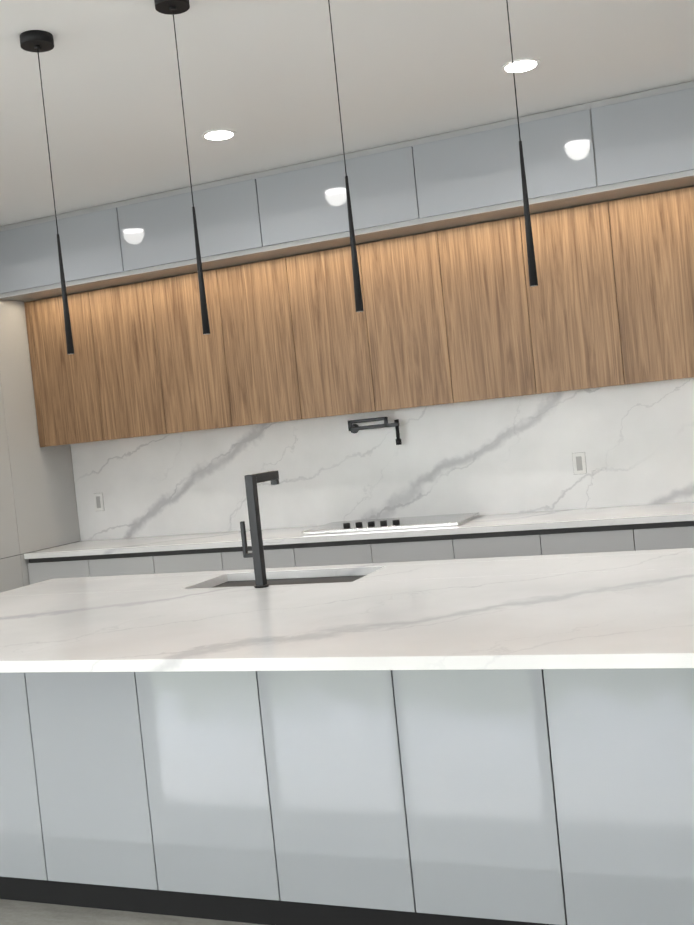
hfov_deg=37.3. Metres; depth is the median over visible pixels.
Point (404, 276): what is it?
upper cabinet
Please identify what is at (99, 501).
electrical outlet
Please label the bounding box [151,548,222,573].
base cabinet
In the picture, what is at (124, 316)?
upper cabinet
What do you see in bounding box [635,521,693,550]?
base cabinet
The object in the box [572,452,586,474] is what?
electrical outlet
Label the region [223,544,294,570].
base cabinet
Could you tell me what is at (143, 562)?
base cabinet
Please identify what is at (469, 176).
upper cabinet
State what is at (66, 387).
upper cabinet
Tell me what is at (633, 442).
backsplash
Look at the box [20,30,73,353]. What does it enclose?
pendant light
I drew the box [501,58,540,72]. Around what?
recessed light
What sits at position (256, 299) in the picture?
upper cabinet
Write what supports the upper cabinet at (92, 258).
attached to the wall
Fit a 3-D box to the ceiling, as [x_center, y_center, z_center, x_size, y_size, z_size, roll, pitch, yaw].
[-1.769,-1.437,1.465,11.950,0.100,10.650,-5,2,22]
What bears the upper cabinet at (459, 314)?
attached to the wall
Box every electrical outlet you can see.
[94,493,104,510]
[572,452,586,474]
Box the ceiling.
[0,0,693,226]
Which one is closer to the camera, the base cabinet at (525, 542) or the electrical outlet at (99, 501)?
the base cabinet at (525, 542)
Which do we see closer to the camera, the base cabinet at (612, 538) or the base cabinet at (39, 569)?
the base cabinet at (612, 538)
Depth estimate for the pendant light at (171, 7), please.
3.48 m
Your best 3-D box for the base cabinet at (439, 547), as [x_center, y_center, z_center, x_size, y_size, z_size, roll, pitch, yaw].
[0.501,0.819,5.924,0.473,0.868,0.597,-5,2,22]
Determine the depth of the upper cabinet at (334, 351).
6.00 m
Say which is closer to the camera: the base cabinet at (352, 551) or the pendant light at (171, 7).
the pendant light at (171, 7)
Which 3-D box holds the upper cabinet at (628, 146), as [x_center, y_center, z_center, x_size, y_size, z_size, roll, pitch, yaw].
[1.786,-1.631,5.227,0.965,0.446,0.613,-5,2,22]
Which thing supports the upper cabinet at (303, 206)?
attached to the wall
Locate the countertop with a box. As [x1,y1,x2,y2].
[24,502,693,558]
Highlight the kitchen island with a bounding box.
[0,548,693,924]
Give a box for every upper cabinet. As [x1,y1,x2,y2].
[0,202,144,301]
[24,291,103,446]
[88,280,167,440]
[116,173,282,280]
[152,269,234,433]
[216,257,303,425]
[256,140,431,256]
[288,244,375,418]
[360,230,455,410]
[412,102,605,231]
[440,217,539,402]
[520,201,627,393]
[592,81,693,200]
[612,186,693,383]
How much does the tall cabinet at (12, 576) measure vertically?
2.988 m
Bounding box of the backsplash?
[70,377,693,540]
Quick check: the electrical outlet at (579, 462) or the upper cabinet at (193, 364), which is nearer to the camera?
the electrical outlet at (579, 462)
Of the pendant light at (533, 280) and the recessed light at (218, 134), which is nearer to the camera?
the pendant light at (533, 280)
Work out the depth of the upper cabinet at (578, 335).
5.46 m
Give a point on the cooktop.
(399, 523)
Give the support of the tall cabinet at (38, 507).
on the floor
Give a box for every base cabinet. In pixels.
[27,556,90,584]
[87,552,154,576]
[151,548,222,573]
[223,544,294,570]
[295,539,374,566]
[371,534,454,562]
[455,529,542,558]
[543,524,638,554]
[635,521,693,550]
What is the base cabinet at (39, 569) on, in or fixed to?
on the floor
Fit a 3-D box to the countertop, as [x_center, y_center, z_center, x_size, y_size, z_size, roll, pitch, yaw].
[0.233,0.389,5.989,4.734,0.035,0.617,-5,2,22]
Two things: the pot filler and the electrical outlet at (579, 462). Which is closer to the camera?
the electrical outlet at (579, 462)
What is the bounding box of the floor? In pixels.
[0,899,262,924]
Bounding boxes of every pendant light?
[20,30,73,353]
[154,0,209,334]
[328,0,363,311]
[506,0,537,286]
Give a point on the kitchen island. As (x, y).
(478, 742)
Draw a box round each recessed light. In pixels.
[202,129,235,140]
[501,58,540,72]
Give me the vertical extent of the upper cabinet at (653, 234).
0.957 m
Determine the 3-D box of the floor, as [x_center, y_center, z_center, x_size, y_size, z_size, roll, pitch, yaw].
[-1.462,1.617,1.558,11.950,0.060,10.650,-5,2,22]
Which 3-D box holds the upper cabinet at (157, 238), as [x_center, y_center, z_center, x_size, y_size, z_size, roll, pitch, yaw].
[-0.817,-1.401,6.284,0.935,0.446,0.613,-5,2,22]
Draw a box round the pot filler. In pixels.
[348,417,401,444]
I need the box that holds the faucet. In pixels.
[240,470,278,587]
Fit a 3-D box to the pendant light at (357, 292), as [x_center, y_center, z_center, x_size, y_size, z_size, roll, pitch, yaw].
[-0.016,-1.046,3.269,0.116,1.136,0.116,-5,2,22]
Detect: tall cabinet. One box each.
[0,299,80,584]
[0,359,27,592]
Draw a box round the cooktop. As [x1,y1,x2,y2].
[302,512,479,534]
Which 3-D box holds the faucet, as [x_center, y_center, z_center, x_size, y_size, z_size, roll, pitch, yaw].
[-0.327,0.256,4.015,0.090,0.430,0.248,-5,2,22]
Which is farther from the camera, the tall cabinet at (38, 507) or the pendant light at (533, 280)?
the tall cabinet at (38, 507)

